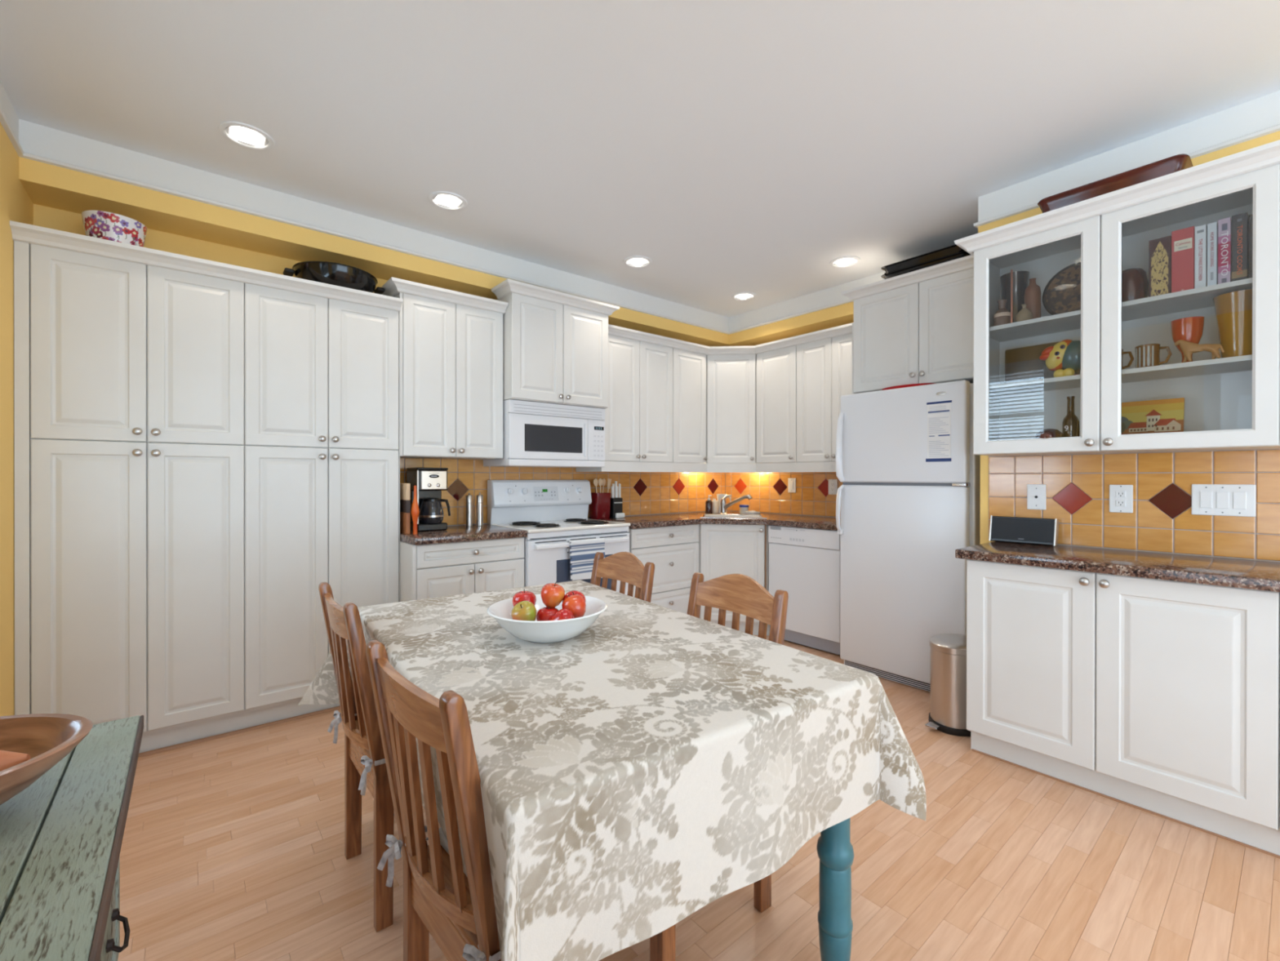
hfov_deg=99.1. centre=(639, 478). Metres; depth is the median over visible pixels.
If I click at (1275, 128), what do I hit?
trim
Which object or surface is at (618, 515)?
butter dish
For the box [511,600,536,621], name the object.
apple
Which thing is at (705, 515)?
basin
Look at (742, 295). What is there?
recessed light
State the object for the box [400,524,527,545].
countertop
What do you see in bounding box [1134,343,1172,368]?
mug
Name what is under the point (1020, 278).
vase
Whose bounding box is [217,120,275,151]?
recessed light
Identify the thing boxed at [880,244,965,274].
roasting pan
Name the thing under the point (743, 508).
tub
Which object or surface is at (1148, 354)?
cup
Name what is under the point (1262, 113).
wall
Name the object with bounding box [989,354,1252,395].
shelf
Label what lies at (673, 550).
base cabinet
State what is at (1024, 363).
wooden board
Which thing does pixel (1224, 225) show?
book
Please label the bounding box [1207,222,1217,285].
book
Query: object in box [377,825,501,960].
seat cushion
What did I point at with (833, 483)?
outlet plate
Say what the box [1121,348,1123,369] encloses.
cup
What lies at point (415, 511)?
bottle vase
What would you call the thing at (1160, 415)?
painting
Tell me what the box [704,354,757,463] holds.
upper cabinet
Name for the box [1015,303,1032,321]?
jar
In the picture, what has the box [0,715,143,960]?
dresser
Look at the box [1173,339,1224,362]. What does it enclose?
dog figurine
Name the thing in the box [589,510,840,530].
countertop
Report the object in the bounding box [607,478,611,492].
wooden spatula
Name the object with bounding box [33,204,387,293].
wall
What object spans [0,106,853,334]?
trim
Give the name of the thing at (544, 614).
apple
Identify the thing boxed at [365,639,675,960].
dining chair
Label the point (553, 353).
upper cabinet
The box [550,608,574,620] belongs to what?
apple
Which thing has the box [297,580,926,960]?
tablecloth
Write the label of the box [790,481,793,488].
switch
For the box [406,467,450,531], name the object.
coffee maker
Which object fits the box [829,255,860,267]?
recessed light
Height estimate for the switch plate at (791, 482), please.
0.124 m
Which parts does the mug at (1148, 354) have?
handle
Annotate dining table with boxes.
[816,817,853,960]
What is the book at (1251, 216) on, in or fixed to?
on the upper cabinet at (1232, 402)
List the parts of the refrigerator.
handle, handle, fridge door, freezer door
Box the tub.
[739,504,748,514]
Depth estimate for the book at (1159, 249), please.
2.15 m
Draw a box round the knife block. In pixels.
[609,480,622,518]
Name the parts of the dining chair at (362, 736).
crest rail, leg, rail, seat, leg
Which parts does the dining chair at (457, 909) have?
leg, crest rail, rail, seat, leg, leg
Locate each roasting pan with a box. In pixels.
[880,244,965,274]
[880,251,970,279]
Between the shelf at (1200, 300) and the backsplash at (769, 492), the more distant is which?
the backsplash at (769, 492)
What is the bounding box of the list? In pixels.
[925,412,951,462]
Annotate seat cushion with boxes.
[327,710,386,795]
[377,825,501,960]
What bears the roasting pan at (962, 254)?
on the roasting pan
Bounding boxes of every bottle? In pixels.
[705,494,712,513]
[1024,277,1040,319]
[1062,395,1079,437]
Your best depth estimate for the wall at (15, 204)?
2.07 m
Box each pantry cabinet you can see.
[13,240,244,753]
[244,283,399,728]
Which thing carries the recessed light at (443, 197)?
in the ceiling
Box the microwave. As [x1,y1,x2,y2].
[483,399,604,467]
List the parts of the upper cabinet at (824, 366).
door, door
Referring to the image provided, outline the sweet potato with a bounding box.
[0,750,30,771]
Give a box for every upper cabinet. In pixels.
[394,292,502,459]
[496,293,608,408]
[604,334,672,462]
[671,347,707,463]
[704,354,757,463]
[756,345,796,463]
[796,333,851,462]
[853,267,973,393]
[973,163,1279,456]
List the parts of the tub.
lid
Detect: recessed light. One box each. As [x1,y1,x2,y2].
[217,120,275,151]
[428,191,467,210]
[622,255,652,267]
[731,292,756,300]
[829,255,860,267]
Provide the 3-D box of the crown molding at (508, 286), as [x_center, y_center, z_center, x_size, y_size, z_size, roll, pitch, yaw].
[-0.548,-1.188,3.680,0.860,0.058,0.235,0,0,-39]
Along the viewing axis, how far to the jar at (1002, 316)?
2.56 m
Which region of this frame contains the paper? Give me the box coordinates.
[926,400,951,413]
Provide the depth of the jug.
4.88 m
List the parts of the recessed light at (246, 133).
bulb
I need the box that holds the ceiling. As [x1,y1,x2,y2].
[0,0,1279,317]
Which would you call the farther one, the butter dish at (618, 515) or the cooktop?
the butter dish at (618, 515)
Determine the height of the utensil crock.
0.200 m
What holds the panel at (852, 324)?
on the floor
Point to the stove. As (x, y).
(553, 513)
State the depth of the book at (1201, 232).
2.07 m
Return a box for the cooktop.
[491,518,630,533]
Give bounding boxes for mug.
[1121,348,1133,369]
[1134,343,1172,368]
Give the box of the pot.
[1035,428,1063,438]
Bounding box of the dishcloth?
[744,510,759,514]
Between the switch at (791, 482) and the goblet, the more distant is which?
the switch at (791, 482)
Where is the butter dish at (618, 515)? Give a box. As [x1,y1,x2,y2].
[615,512,624,518]
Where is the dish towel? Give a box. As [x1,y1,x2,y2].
[567,537,604,580]
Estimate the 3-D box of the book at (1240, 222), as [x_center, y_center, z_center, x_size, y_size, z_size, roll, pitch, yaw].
[2.249,-0.840,2.041,0.162,0.252,0.038,0,0,-39]
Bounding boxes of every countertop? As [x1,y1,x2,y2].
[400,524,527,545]
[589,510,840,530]
[955,541,1279,592]
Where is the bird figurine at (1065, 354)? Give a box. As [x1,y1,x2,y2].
[1039,339,1080,377]
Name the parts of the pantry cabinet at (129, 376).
door, door, knob, knob, knob, knob, door, door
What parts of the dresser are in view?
drawer, handle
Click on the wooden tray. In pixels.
(1178, 162)
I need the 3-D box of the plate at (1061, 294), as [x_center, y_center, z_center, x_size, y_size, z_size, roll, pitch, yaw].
[1.974,-0.850,2.457,0.060,0.265,0.268,0,0,-39]
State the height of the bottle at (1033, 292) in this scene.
0.213 m
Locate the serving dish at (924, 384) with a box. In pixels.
[881,382,934,390]
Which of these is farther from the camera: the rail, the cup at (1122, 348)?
the rail
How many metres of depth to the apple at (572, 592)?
1.64 m
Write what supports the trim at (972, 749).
attached to the base cabinet at (1161, 696)
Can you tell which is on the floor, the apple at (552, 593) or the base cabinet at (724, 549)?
the base cabinet at (724, 549)
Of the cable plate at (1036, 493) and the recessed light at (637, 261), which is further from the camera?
the recessed light at (637, 261)
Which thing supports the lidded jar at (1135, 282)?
on the upper cabinet at (1232, 402)
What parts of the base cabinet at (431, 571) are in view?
door, drawer, knob, knob, knob, door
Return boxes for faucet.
[720,494,752,513]
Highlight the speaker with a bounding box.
[989,515,1058,546]
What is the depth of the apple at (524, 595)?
1.62 m
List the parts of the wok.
handle, handle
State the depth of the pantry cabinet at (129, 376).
2.36 m
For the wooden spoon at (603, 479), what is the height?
0.299 m
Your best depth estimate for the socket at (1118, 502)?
2.42 m
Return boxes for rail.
[575,461,835,472]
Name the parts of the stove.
knob, knob, knob, oven door, knob, handle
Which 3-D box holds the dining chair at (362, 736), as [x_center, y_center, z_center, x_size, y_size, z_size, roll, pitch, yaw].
[-0.703,0.779,1.739,0.509,0.900,0.424,0,0,-39]
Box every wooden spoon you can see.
[593,478,598,493]
[598,478,602,493]
[602,478,605,493]
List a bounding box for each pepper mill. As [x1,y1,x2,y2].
[466,493,472,526]
[476,492,483,525]
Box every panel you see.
[509,484,580,501]
[851,323,854,394]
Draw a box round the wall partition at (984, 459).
[980,454,1279,562]
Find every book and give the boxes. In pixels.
[1148,235,1171,297]
[1171,226,1195,293]
[1194,224,1207,288]
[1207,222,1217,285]
[1217,217,1231,284]
[1231,212,1248,281]
[1248,213,1253,278]
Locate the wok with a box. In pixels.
[283,261,385,294]
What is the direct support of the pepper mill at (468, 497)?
on the countertop at (460, 533)
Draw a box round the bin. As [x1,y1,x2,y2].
[924,633,970,736]
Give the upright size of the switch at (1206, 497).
0.068 m
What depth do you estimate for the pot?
2.38 m
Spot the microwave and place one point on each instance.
(535, 433)
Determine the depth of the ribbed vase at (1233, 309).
1.99 m
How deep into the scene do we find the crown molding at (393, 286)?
3.19 m
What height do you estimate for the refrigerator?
1.761 m
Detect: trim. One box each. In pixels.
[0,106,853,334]
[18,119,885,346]
[137,706,340,756]
[971,748,1279,857]
[973,124,1279,228]
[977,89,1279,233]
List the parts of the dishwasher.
control panel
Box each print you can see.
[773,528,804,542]
[1173,237,1191,290]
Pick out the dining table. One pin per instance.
(835, 851)
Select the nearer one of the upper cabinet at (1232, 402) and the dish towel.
the upper cabinet at (1232, 402)
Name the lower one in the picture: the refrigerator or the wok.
the refrigerator
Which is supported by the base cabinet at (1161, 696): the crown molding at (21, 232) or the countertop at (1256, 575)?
the countertop at (1256, 575)
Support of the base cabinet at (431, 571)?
on the floor
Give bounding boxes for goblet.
[1170,315,1204,362]
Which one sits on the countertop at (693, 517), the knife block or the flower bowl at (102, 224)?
the knife block
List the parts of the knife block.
knife handle, knife handle, knife handle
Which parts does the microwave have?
door, handle, control panel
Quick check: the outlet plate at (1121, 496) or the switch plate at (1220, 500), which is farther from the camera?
the outlet plate at (1121, 496)
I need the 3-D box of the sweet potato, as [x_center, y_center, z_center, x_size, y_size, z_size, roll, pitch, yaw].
[-0.824,0.359,0.643,0.145,0.059,0.059,0,0,-39]
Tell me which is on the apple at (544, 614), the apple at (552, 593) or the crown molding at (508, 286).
the apple at (552, 593)
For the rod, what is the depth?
2.53 m
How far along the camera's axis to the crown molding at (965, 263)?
3.30 m
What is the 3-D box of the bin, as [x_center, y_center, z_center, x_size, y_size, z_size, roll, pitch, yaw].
[1.568,1.016,2.715,0.331,0.427,0.240,0,0,-39]
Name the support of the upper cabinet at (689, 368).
attached to the wall at (43, 216)
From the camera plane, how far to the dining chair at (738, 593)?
1.72 m
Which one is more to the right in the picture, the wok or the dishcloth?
the dishcloth
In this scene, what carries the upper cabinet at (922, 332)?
attached to the wall partition at (984, 459)
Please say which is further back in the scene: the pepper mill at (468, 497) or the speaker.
the pepper mill at (468, 497)
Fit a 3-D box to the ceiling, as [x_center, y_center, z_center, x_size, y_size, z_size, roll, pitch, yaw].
[1.224,-1.457,1.237,4.785,0.001,7.002,0,0,-39]
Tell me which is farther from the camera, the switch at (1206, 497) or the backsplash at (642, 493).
the backsplash at (642, 493)
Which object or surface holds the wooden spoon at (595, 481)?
in the utensil crock
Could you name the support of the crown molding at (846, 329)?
attached to the upper cabinet at (731, 379)
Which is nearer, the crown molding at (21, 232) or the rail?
the crown molding at (21, 232)
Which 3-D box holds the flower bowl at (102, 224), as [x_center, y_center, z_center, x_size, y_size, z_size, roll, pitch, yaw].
[-2.317,-1.043,2.409,0.210,0.187,0.210,0,0,-39]
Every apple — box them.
[511,588,536,606]
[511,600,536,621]
[536,606,559,621]
[541,581,564,608]
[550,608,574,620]
[561,590,586,602]
[561,594,586,617]
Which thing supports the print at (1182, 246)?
attached to the book at (1183, 241)
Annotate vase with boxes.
[410,484,419,533]
[1000,271,1029,322]
[1213,288,1252,358]
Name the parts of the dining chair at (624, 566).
leg, crest rail, leg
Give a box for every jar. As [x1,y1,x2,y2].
[993,299,1010,326]
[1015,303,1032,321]
[1121,267,1148,302]
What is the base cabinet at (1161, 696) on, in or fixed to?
on the floor
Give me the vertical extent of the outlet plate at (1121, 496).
0.124 m
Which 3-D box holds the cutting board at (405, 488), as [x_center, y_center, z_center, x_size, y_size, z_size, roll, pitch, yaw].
[-1.357,0.168,3.125,0.022,0.285,0.200,0,0,-39]
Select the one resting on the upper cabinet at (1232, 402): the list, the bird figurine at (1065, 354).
the bird figurine at (1065, 354)
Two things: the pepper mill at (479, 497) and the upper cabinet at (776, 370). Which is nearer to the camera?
the pepper mill at (479, 497)
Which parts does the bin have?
lid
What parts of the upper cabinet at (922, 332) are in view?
door, knob, knob, door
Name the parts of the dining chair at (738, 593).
leg, crest rail, leg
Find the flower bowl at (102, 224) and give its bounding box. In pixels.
[81,209,146,247]
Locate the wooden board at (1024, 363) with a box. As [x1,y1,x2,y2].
[1004,339,1071,382]
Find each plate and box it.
[787,478,795,492]
[828,479,837,494]
[1026,484,1045,510]
[1042,262,1101,315]
[1109,484,1133,512]
[1191,484,1255,516]
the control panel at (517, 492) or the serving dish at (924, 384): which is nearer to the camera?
the serving dish at (924, 384)
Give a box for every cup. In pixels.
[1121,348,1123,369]
[1134,343,1160,368]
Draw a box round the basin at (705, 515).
[704,514,761,517]
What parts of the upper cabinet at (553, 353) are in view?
door, door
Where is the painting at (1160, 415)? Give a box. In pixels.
[1121,397,1184,434]
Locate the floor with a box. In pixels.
[117,635,1279,960]
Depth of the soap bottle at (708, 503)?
4.78 m
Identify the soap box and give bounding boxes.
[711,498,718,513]
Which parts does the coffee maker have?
tank, lid, carafe lid, panel, carafe handle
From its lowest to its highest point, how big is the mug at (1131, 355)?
0.096 m
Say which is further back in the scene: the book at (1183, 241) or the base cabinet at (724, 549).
the base cabinet at (724, 549)
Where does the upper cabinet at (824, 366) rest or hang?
attached to the wall
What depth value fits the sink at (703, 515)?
4.66 m
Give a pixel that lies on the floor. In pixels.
(233, 846)
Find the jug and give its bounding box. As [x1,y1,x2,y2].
[716,493,730,513]
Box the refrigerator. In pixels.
[835,379,980,691]
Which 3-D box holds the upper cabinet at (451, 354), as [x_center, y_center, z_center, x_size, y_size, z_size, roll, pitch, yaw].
[-1.208,-0.595,3.391,0.628,0.930,0.372,0,0,-39]
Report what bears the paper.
attached to the refrigerator
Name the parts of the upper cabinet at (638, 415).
door, door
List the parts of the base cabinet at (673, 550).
drawer, drawer, drawer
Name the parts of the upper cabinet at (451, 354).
door, knob, knob, door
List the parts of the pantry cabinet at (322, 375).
door, door, knob, knob, knob, knob, door, door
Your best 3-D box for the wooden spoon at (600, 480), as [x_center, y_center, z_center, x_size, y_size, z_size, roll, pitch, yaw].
[-0.308,0.146,4.237,0.044,0.300,0.015,0,1,-38]
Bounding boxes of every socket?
[1115,490,1125,497]
[1115,499,1125,506]
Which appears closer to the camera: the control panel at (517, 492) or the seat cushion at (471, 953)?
the seat cushion at (471, 953)
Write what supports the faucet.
on the countertop at (693, 517)
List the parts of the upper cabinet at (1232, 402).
panel, door, knob, knob, panel, panel, door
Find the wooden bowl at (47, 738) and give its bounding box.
[0,713,93,804]
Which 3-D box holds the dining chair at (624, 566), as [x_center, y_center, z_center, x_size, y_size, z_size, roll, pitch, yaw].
[-0.256,0.769,2.151,0.517,0.920,0.424,0,0,-37]
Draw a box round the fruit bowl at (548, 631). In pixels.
[486,593,607,643]
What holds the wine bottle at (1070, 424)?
on the upper cabinet at (1232, 402)
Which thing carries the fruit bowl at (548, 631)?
on the tablecloth
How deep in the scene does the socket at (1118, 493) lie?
2.42 m
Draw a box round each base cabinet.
[400,537,524,601]
[628,524,698,613]
[698,524,770,635]
[966,559,1279,855]
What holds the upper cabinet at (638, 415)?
attached to the wall at (43, 216)
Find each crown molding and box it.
[9,220,403,311]
[381,276,508,314]
[491,278,619,315]
[608,322,853,355]
[840,254,973,301]
[954,139,1279,256]
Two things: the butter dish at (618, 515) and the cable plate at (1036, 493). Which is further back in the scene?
the butter dish at (618, 515)
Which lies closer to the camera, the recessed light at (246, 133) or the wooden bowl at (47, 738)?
the wooden bowl at (47, 738)
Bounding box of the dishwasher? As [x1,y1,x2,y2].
[768,524,839,654]
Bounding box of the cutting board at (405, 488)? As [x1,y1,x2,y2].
[400,483,410,533]
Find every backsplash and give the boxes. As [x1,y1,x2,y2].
[400,457,725,525]
[725,471,842,517]
[988,448,1279,561]
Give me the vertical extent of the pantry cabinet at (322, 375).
2.175 m
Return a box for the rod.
[1010,269,1013,323]
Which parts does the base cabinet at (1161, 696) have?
door, knob, knob, door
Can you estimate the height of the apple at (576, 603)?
0.074 m
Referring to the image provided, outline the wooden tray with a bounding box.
[1037,153,1193,213]
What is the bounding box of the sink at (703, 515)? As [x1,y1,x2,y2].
[700,513,766,518]
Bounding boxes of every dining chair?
[318,582,394,932]
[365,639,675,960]
[590,551,654,602]
[686,572,788,912]
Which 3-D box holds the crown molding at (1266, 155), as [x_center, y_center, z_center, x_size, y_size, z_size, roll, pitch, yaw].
[2.002,-1.109,2.294,0.371,0.058,1.123,0,0,-39]
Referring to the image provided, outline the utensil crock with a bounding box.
[588,492,610,519]
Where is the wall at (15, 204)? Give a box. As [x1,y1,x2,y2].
[0,80,33,715]
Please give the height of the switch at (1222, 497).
0.068 m
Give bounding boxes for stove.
[487,480,630,595]
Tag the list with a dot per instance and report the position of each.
(939, 424)
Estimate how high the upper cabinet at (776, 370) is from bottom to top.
0.935 m
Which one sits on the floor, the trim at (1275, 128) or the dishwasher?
the dishwasher
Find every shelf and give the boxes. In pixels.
[989,277,1252,342]
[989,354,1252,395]
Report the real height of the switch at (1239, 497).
0.068 m
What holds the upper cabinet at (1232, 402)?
attached to the wall partition at (984, 459)
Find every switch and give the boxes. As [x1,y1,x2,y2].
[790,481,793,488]
[1200,491,1212,507]
[1216,491,1228,508]
[1233,491,1246,509]
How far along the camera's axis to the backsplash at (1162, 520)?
2.36 m
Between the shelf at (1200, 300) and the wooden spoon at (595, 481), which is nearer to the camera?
the shelf at (1200, 300)
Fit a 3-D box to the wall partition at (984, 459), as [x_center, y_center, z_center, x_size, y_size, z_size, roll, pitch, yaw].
[3.464,-0.111,1.475,0.825,2.689,4.277,0,0,-39]

